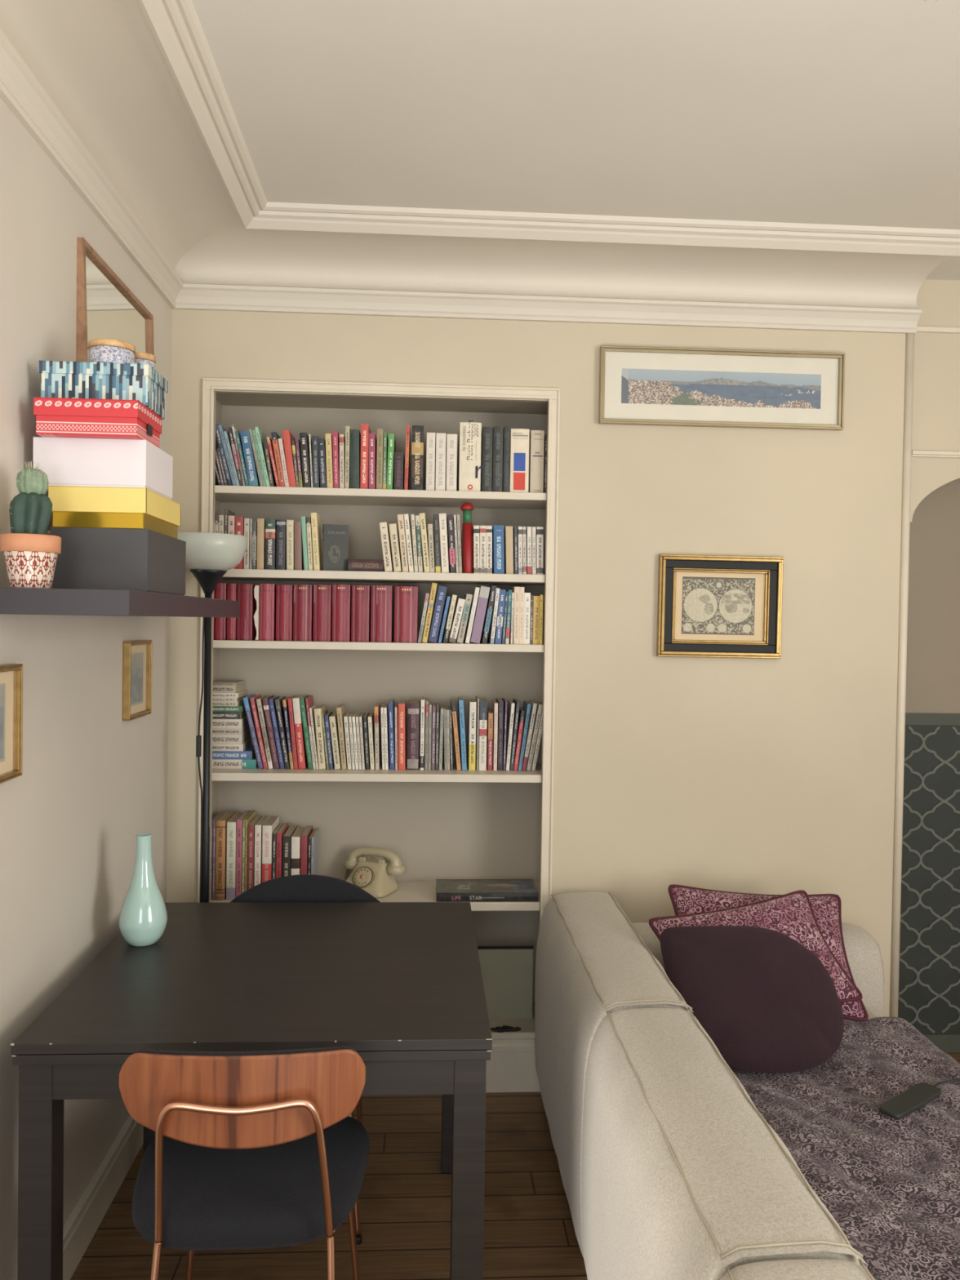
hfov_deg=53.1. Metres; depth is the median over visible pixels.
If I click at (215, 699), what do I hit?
book
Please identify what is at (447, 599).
book
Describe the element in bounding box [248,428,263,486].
book
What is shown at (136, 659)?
art print
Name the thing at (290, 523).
book
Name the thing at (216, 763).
book
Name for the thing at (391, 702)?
book
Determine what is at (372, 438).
book
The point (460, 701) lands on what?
book
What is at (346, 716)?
book
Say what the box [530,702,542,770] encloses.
book
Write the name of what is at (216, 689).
book
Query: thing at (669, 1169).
sofa
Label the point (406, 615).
book
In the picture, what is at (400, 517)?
book
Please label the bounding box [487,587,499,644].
book
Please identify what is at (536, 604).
book
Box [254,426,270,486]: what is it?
book
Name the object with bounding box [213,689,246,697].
book
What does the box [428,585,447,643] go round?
book
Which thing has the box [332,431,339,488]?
book
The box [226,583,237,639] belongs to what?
binder
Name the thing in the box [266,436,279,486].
book
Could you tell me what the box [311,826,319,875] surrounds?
book
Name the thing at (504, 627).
book
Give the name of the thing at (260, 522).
book
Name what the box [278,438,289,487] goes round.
book
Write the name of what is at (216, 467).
book
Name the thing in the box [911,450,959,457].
trim
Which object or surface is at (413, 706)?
book
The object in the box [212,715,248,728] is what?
book
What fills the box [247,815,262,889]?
book
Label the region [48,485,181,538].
storage box
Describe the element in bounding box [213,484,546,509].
shelf
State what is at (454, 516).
book
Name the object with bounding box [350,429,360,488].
book
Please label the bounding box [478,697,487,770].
book
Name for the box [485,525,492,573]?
book
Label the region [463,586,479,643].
book
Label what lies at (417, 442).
book
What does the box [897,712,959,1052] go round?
panel
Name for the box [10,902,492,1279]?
dining table
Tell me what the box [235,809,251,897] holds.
book
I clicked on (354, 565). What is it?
book
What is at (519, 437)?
book
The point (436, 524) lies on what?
book
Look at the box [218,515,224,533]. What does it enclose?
book
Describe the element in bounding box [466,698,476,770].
book
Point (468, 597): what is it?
book
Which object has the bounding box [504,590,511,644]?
book
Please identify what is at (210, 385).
trim
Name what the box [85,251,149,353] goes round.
mirror glass
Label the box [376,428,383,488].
book
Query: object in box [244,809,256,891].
book
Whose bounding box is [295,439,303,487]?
book
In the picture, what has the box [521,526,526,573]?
book
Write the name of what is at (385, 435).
book
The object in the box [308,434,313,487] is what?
book
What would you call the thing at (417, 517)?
book
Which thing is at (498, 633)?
book
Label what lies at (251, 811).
book
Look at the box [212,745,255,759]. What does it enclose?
book
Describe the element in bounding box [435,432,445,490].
book
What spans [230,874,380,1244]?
dining chair
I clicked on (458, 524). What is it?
book
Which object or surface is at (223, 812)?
book
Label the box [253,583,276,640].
binder
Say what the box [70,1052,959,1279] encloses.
floor
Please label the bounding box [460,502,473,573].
tube
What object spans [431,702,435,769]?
book
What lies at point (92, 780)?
wall
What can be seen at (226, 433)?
book
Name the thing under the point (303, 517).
book
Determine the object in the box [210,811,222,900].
book
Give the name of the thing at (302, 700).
book
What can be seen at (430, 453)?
book
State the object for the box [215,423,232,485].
book
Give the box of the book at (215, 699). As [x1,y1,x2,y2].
[213,695,244,702]
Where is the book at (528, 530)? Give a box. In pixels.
[525,526,531,574]
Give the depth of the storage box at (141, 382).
1.94 m
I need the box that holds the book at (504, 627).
[501,591,508,644]
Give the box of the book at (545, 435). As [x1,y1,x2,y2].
[542,434,546,493]
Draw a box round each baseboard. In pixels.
[62,1115,143,1279]
[485,1031,540,1092]
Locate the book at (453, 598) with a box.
[442,594,457,643]
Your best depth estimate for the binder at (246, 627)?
3.11 m
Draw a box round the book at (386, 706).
[383,703,389,769]
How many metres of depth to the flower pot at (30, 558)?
1.77 m
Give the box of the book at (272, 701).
[268,695,284,768]
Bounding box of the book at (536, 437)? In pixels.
[528,430,544,493]
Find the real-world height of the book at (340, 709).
0.207 m
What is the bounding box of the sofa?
[534,892,884,1279]
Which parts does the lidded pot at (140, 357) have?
pot, lid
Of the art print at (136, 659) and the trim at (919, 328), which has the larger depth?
the trim at (919, 328)
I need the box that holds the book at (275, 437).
[271,431,284,486]
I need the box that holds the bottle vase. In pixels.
[118,833,167,946]
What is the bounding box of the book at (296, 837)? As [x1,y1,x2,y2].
[291,826,305,875]
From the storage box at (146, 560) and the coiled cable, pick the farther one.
the coiled cable
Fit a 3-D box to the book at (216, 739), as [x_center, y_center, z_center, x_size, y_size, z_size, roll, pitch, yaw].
[-0.845,0.327,3.250,0.108,0.032,0.148,1,1,-3]
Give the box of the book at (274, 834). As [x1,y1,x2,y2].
[271,823,282,879]
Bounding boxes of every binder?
[213,582,226,639]
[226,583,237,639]
[236,583,259,640]
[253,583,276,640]
[275,584,293,640]
[293,584,313,641]
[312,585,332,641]
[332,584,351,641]
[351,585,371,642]
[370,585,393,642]
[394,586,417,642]
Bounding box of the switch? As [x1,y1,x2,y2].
[195,735,201,756]
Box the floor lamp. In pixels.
[177,532,248,902]
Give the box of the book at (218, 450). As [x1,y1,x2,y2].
[217,448,228,485]
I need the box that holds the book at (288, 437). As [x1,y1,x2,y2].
[282,430,296,487]
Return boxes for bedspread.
[728,1017,959,1279]
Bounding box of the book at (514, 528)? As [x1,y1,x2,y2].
[512,526,517,573]
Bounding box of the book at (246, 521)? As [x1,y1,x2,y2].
[243,518,249,568]
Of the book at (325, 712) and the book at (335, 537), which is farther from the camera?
the book at (325, 712)
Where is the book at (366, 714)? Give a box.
[363,712,370,769]
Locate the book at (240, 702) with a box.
[213,699,244,706]
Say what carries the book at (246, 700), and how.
on the shelf at (455, 775)
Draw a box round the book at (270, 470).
[262,439,276,486]
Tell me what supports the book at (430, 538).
on the shelf at (232, 574)
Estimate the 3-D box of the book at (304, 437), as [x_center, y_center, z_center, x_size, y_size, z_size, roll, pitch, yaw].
[-0.571,-0.583,3.189,0.038,0.180,0.160,1,1,-3]
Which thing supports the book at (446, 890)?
on the shelf at (406, 891)
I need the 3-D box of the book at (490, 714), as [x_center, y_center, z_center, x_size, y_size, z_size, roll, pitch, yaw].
[0.031,0.341,3.300,0.015,0.193,0.146,1,1,-3]
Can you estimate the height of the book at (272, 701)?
0.233 m
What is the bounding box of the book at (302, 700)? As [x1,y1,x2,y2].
[299,694,313,768]
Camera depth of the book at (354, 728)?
3.20 m
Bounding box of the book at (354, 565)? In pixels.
[348,559,384,571]
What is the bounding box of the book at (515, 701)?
[509,698,519,770]
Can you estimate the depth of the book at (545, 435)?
3.15 m
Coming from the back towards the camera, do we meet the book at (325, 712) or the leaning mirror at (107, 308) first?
the book at (325, 712)
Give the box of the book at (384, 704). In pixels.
[380,703,385,769]
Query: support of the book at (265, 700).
on the shelf at (455, 775)
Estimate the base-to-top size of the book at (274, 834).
0.218 m
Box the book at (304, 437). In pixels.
[299,432,311,487]
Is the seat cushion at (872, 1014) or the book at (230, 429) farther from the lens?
the book at (230, 429)
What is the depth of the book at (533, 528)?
3.16 m
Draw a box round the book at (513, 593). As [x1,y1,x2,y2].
[508,592,514,644]
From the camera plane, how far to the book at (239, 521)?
3.10 m
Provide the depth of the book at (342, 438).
3.12 m
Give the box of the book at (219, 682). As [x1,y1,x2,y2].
[213,680,244,685]
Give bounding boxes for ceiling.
[191,0,959,280]
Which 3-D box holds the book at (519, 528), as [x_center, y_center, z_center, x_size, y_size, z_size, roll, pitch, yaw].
[0.129,-0.295,3.217,0.012,0.157,0.122,-1,1,-3]
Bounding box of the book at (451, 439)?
[444,434,457,490]
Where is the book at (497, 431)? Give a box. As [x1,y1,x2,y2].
[491,426,503,492]
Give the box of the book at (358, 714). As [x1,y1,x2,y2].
[355,712,362,769]
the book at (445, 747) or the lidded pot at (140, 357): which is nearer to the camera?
the lidded pot at (140, 357)
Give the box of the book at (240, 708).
[213,703,245,712]
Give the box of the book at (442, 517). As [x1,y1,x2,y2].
[438,513,448,573]
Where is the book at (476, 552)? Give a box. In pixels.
[472,525,479,573]
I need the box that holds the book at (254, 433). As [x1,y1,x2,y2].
[252,430,266,486]
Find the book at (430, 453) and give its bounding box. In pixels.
[426,432,435,490]
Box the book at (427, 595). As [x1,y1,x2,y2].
[417,593,429,642]
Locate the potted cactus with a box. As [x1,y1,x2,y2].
[0,461,61,588]
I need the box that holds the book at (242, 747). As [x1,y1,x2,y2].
[212,738,250,751]
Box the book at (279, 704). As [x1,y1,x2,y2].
[275,696,290,768]
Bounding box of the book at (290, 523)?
[286,520,294,569]
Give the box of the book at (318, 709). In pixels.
[314,704,326,768]
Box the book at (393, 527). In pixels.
[389,523,402,572]
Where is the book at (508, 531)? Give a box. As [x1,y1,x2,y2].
[503,526,513,573]
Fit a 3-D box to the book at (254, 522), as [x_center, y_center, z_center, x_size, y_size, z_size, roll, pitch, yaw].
[-0.733,-0.307,3.165,0.012,0.156,0.119,1,1,-3]
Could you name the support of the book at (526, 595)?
on the shelf at (428, 646)
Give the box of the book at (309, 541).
[306,516,313,570]
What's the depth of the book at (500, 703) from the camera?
3.23 m
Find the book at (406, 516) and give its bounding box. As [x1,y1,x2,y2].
[404,513,413,572]
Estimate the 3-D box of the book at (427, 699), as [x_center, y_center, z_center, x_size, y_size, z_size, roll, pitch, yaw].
[-0.182,0.318,3.289,0.010,0.231,0.150,1,1,-3]
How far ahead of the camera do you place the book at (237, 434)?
3.10 m
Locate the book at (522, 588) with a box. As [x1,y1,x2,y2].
[519,586,524,644]
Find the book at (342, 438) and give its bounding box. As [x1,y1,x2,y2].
[339,434,345,488]
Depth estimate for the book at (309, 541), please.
3.12 m
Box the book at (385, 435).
[382,431,388,488]
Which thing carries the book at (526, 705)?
on the shelf at (455, 775)
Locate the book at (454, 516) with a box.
[453,515,458,573]
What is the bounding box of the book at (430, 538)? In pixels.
[427,524,435,572]
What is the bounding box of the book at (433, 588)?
[422,582,437,642]
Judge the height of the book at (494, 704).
0.227 m
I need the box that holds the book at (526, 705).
[517,700,530,770]
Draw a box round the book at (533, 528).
[531,526,536,574]
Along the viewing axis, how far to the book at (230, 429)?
3.10 m
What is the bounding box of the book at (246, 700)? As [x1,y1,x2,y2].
[243,693,263,768]
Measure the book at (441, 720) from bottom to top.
0.206 m
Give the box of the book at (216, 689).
[213,683,244,693]
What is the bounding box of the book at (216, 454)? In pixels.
[215,450,224,485]
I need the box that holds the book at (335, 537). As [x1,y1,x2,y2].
[322,524,348,570]
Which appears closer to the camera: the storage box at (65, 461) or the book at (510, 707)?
the storage box at (65, 461)
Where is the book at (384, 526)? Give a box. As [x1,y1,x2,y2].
[379,521,393,571]
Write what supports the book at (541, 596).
on the shelf at (428, 646)
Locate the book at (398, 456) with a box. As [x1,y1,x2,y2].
[394,452,404,489]
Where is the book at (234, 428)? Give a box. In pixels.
[231,424,245,485]
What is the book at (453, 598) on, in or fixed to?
on the shelf at (428, 646)
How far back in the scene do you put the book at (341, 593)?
3.13 m
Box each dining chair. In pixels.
[119,1046,368,1279]
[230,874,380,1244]
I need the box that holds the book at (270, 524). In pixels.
[265,518,276,569]
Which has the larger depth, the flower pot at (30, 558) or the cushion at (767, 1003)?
the cushion at (767, 1003)
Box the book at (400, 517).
[397,514,408,572]
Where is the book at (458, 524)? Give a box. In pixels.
[456,514,462,573]
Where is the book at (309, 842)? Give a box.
[307,827,316,874]
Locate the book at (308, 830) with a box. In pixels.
[300,825,312,874]
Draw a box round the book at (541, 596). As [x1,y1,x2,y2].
[537,595,542,644]
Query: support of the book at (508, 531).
on the shelf at (232, 574)
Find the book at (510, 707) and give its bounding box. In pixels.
[505,699,515,770]
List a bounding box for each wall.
[0,97,172,1279]
[166,309,906,1031]
[905,279,959,713]
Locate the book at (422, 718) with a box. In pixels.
[420,696,424,769]
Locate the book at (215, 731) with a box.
[212,724,249,734]
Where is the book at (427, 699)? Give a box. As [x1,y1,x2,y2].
[424,697,428,769]
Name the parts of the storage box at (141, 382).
lid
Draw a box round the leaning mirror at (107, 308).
[75,237,154,361]
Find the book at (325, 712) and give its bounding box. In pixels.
[321,709,328,769]
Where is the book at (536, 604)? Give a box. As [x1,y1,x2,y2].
[533,595,540,644]
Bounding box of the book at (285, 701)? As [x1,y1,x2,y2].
[282,696,293,768]
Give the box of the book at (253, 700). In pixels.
[249,694,268,768]
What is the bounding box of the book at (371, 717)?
[368,712,375,769]
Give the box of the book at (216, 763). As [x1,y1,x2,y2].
[212,755,257,768]
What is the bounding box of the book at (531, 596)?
[529,595,533,644]
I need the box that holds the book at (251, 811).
[241,809,253,893]
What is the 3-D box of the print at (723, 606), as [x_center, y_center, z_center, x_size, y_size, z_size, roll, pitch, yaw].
[0.785,-0.112,3.163,0.243,0.188,0.001,1,1,-3]
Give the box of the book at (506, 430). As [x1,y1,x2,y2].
[502,426,510,492]
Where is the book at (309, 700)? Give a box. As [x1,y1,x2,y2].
[305,694,316,768]
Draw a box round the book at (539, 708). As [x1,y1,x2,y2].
[525,700,542,770]
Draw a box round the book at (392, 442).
[386,433,395,489]
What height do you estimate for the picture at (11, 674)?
0.222 m
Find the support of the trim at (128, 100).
attached to the wall at (92, 780)
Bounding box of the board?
[477,946,533,1018]
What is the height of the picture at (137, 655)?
0.216 m
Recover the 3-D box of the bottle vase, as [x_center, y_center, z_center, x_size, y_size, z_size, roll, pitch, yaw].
[-0.824,0.610,2.354,0.114,0.267,0.114,1,1,-3]
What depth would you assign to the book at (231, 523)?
3.10 m
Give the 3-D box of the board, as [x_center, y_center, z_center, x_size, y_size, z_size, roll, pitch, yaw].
[-0.349,1.164,3.260,1.061,0.245,0.014,1,1,-3]
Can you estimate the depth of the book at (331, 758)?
3.20 m
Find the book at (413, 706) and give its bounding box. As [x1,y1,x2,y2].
[407,699,419,769]
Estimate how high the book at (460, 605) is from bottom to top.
0.148 m
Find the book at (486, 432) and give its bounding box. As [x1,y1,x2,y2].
[480,426,493,491]
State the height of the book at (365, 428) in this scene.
0.212 m
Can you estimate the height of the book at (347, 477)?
0.204 m
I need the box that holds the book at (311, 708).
[309,704,319,768]
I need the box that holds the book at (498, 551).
[492,524,504,573]
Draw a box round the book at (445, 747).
[443,705,447,769]
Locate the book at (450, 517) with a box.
[446,514,455,573]
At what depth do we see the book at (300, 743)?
3.19 m
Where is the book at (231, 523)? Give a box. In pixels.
[227,515,235,568]
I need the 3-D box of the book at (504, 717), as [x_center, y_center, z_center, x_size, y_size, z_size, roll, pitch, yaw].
[0.081,0.321,3.302,0.007,0.233,0.145,2,1,-3]
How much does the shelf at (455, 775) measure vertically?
0.026 m
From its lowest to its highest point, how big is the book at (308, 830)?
0.212 m
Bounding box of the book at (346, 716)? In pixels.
[343,712,351,769]
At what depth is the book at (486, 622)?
3.15 m
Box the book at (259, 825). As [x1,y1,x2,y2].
[254,815,269,885]
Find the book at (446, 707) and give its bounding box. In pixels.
[445,706,449,769]
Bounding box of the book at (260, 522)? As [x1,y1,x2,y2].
[257,518,265,569]
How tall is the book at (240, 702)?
0.015 m
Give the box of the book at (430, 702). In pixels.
[427,701,431,769]
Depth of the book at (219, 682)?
3.20 m
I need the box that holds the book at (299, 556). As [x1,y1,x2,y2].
[293,521,304,569]
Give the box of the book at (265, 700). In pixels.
[262,694,279,768]
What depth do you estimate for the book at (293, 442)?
3.11 m
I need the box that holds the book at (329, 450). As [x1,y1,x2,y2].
[325,433,333,488]
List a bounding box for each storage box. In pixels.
[32,436,173,499]
[33,397,161,448]
[38,360,168,419]
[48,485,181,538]
[50,527,186,595]
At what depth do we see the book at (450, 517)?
3.14 m
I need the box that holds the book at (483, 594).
[469,585,490,643]
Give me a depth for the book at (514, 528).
3.15 m
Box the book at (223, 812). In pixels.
[212,811,225,900]
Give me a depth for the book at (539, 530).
3.16 m
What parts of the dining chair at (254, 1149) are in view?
leg, leg, backrest, frame, seat, leg, leg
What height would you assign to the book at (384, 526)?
0.162 m
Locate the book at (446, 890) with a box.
[435,879,537,902]
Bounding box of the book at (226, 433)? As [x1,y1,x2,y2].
[223,431,239,485]
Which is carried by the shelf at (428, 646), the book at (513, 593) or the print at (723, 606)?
the book at (513, 593)
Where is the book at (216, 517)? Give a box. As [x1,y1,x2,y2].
[214,515,218,533]
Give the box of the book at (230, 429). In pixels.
[227,426,243,485]
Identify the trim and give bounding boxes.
[0,0,959,333]
[197,377,559,924]
[889,333,914,1017]
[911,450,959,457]
[916,325,959,333]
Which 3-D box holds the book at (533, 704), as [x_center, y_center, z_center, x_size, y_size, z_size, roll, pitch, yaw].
[0.163,0.325,3.308,0.047,0.228,0.148,1,1,-3]
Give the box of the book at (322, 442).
[317,438,327,488]
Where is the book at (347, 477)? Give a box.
[344,426,351,488]
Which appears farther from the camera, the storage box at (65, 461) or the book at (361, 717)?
the book at (361, 717)
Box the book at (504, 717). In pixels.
[502,697,506,770]
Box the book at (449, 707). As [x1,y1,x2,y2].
[448,706,453,769]
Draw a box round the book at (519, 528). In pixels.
[517,526,522,573]
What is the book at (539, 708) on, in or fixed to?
on the shelf at (455, 775)
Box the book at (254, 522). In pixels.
[252,520,257,568]
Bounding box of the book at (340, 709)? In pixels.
[336,703,347,769]
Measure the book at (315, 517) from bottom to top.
0.188 m
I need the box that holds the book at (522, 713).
[513,707,524,770]
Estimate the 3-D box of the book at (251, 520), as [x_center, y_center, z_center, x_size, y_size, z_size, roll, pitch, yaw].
[-0.744,-0.311,3.166,0.007,0.163,0.122,1,1,-3]
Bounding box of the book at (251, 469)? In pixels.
[240,430,260,486]
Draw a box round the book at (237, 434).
[235,431,248,485]
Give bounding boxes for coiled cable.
[490,1025,521,1032]
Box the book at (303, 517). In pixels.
[301,515,308,570]
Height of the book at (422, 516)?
0.195 m
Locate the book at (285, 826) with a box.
[275,822,288,878]
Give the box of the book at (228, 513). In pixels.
[224,509,235,533]
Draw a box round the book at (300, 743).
[292,694,307,768]
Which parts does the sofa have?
backrest, backrest, armrest, backrest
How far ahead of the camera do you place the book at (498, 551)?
3.15 m
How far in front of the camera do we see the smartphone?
2.17 m
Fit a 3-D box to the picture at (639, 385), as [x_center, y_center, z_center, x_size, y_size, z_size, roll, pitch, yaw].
[0.792,-0.823,3.145,0.808,0.249,0.026,1,1,-3]
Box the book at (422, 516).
[419,512,430,572]
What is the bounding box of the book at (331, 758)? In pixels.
[324,711,334,769]
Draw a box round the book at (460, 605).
[448,598,465,643]
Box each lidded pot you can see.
[87,338,135,363]
[134,351,155,368]
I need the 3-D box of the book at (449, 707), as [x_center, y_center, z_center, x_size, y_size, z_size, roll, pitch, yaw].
[-0.101,0.334,3.292,0.014,0.202,0.147,1,1,-3]
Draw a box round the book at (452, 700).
[450,698,461,769]
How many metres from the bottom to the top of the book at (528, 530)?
0.157 m
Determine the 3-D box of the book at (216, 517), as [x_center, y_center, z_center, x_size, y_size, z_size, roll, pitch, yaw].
[-0.854,-0.317,3.161,0.014,0.173,0.125,1,1,-3]
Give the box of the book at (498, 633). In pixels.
[493,589,506,644]
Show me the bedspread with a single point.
(891, 1185)
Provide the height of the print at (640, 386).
0.113 m
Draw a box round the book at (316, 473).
[311,435,319,487]
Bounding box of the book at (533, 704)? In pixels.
[521,699,537,770]
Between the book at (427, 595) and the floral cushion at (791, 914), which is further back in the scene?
the book at (427, 595)
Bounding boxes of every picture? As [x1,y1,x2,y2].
[0,663,22,783]
[122,640,151,720]
[598,345,844,431]
[656,554,783,658]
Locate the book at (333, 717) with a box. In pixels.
[328,712,341,769]
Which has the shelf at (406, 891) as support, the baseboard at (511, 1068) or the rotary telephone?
the rotary telephone
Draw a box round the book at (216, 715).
[213,710,246,719]
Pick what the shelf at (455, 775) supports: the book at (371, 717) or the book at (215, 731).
the book at (371, 717)
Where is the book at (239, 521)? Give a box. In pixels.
[235,516,244,568]
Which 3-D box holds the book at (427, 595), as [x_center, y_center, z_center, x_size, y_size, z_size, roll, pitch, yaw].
[-0.189,-0.074,3.218,0.035,0.163,0.152,1,1,-3]
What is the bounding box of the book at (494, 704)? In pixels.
[491,699,497,770]
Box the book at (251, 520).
[249,519,254,568]
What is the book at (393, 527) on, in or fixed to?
on the shelf at (232, 574)
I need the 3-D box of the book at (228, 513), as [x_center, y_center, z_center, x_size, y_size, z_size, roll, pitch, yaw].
[-0.823,-0.327,3.160,0.009,0.193,0.120,1,1,-3]
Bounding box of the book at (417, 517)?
[415,515,422,572]
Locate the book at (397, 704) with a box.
[395,703,398,769]
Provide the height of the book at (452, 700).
0.230 m
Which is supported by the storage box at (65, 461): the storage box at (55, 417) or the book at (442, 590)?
the storage box at (55, 417)
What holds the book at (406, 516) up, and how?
on the shelf at (232, 574)
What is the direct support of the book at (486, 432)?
on the shelf at (229, 494)
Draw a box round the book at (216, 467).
[215,462,222,485]
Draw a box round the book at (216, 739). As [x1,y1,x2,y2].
[212,729,249,744]
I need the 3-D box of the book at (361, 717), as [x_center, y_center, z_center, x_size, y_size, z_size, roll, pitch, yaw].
[-0.398,0.342,3.277,0.021,0.177,0.149,1,1,-3]
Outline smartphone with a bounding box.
[879,1078,959,1119]
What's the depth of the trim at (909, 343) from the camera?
3.20 m
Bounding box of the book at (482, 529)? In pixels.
[479,525,486,573]
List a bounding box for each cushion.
[648,889,862,1003]
[660,925,844,1073]
[667,884,868,1021]
[865,1006,880,1018]
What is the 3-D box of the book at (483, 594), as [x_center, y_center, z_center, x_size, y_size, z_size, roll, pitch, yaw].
[-0.003,-0.085,3.227,0.062,0.191,0.150,1,1,-3]
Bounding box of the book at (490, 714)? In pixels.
[486,709,493,770]
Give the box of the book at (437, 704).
[435,702,439,769]
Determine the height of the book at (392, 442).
0.183 m
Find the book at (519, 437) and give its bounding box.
[509,428,529,492]
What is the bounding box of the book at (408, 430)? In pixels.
[404,425,410,489]
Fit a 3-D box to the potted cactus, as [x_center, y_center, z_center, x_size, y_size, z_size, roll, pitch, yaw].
[-0.841,-0.216,1.801,0.104,0.240,0.104,1,1,-3]
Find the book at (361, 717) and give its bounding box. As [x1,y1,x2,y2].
[359,712,365,769]
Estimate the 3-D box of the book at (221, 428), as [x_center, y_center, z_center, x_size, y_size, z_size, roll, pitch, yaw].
[-0.819,-0.595,3.175,0.060,0.197,0.161,1,1,-3]
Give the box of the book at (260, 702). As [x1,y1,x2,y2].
[256,695,273,768]
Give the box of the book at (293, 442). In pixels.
[291,440,299,487]
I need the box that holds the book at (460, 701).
[457,697,466,770]
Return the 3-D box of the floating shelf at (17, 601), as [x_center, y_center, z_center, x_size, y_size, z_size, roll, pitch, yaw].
[-0.808,-0.081,2.274,0.275,0.048,1.056,1,1,-3]
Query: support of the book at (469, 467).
on the shelf at (229, 494)
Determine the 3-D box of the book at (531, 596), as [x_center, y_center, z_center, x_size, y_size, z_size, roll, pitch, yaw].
[0.166,-0.068,3.235,0.010,0.162,0.145,1,1,-3]
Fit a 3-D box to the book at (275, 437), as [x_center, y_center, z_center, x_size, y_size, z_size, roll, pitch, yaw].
[-0.657,-0.584,3.181,0.047,0.179,0.154,1,1,-3]
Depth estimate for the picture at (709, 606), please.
3.16 m
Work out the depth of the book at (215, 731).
3.18 m
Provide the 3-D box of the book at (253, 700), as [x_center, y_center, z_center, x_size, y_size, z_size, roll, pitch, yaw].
[-0.736,0.307,3.251,0.062,0.237,0.138,1,1,-3]
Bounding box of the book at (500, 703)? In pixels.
[495,697,503,770]
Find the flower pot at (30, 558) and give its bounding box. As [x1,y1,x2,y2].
[0,533,61,588]
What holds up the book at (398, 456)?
on the shelf at (229, 494)
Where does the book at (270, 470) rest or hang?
on the shelf at (229, 494)
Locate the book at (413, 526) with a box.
[410,514,417,572]
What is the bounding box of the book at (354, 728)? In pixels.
[351,712,359,769]
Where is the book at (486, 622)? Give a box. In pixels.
[480,585,496,644]
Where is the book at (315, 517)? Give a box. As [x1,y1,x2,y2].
[311,512,322,570]
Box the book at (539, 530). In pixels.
[535,526,542,574]
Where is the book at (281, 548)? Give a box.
[275,520,286,569]
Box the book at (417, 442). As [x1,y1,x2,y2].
[411,425,423,489]
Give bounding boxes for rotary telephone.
[343,846,404,897]
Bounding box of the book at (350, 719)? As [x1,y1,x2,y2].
[348,712,355,769]
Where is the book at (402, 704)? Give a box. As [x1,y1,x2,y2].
[398,700,405,769]
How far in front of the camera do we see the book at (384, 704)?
3.21 m
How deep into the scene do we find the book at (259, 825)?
3.13 m
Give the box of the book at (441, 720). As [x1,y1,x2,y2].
[438,705,443,769]
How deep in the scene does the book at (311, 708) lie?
3.20 m
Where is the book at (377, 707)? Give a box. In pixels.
[374,702,381,769]
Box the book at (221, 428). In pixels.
[217,425,236,485]
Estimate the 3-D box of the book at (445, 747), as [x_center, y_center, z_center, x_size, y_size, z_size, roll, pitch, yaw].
[-0.120,0.333,3.292,0.009,0.204,0.148,-1,1,-3]
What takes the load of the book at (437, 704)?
on the shelf at (455, 775)
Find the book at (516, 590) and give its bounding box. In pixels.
[510,586,519,644]
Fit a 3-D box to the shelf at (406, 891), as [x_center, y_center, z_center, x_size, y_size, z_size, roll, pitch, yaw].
[-0.343,0.867,3.259,1.137,0.028,0.259,1,1,-3]
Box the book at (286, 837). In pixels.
[282,826,297,876]
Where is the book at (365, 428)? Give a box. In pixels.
[360,423,371,488]
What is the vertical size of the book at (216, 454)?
0.113 m
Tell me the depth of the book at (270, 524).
3.11 m
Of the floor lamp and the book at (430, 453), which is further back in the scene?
the book at (430, 453)
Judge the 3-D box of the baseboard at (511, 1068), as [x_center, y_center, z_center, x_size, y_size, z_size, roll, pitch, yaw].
[0.205,1.387,3.161,2.405,0.192,0.019,1,1,-3]
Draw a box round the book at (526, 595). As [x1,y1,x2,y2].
[523,592,530,644]
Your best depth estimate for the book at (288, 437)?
3.11 m
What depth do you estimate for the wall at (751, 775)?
3.18 m
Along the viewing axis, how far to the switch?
2.90 m
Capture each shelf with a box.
[0,587,239,617]
[210,881,539,911]
[211,762,542,782]
[212,640,543,652]
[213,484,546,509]
[221,568,545,585]
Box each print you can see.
[0,683,5,762]
[130,652,143,706]
[621,368,821,408]
[681,576,755,635]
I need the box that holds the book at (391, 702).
[388,698,395,769]
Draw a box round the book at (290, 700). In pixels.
[288,695,298,768]
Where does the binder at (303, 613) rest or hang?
on the shelf at (428, 646)
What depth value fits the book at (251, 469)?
3.10 m
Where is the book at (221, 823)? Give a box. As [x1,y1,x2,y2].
[215,811,235,900]
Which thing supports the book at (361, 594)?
on the shelf at (428, 646)
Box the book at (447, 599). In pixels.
[437,595,449,643]
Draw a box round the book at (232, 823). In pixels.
[226,813,242,900]
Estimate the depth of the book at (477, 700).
3.23 m
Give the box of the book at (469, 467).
[457,419,484,491]
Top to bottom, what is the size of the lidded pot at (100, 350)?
0.050 m
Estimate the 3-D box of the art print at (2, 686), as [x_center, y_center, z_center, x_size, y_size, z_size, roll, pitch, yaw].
[-0.914,0.161,1.782,0.001,0.151,0.158,1,1,-3]
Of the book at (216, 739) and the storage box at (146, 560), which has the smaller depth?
the storage box at (146, 560)
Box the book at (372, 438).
[368,433,377,488]
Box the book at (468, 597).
[455,593,472,643]
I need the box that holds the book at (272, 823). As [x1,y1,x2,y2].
[262,816,279,882]
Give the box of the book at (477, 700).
[475,695,479,770]
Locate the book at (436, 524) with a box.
[433,514,440,573]
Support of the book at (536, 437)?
on the shelf at (229, 494)

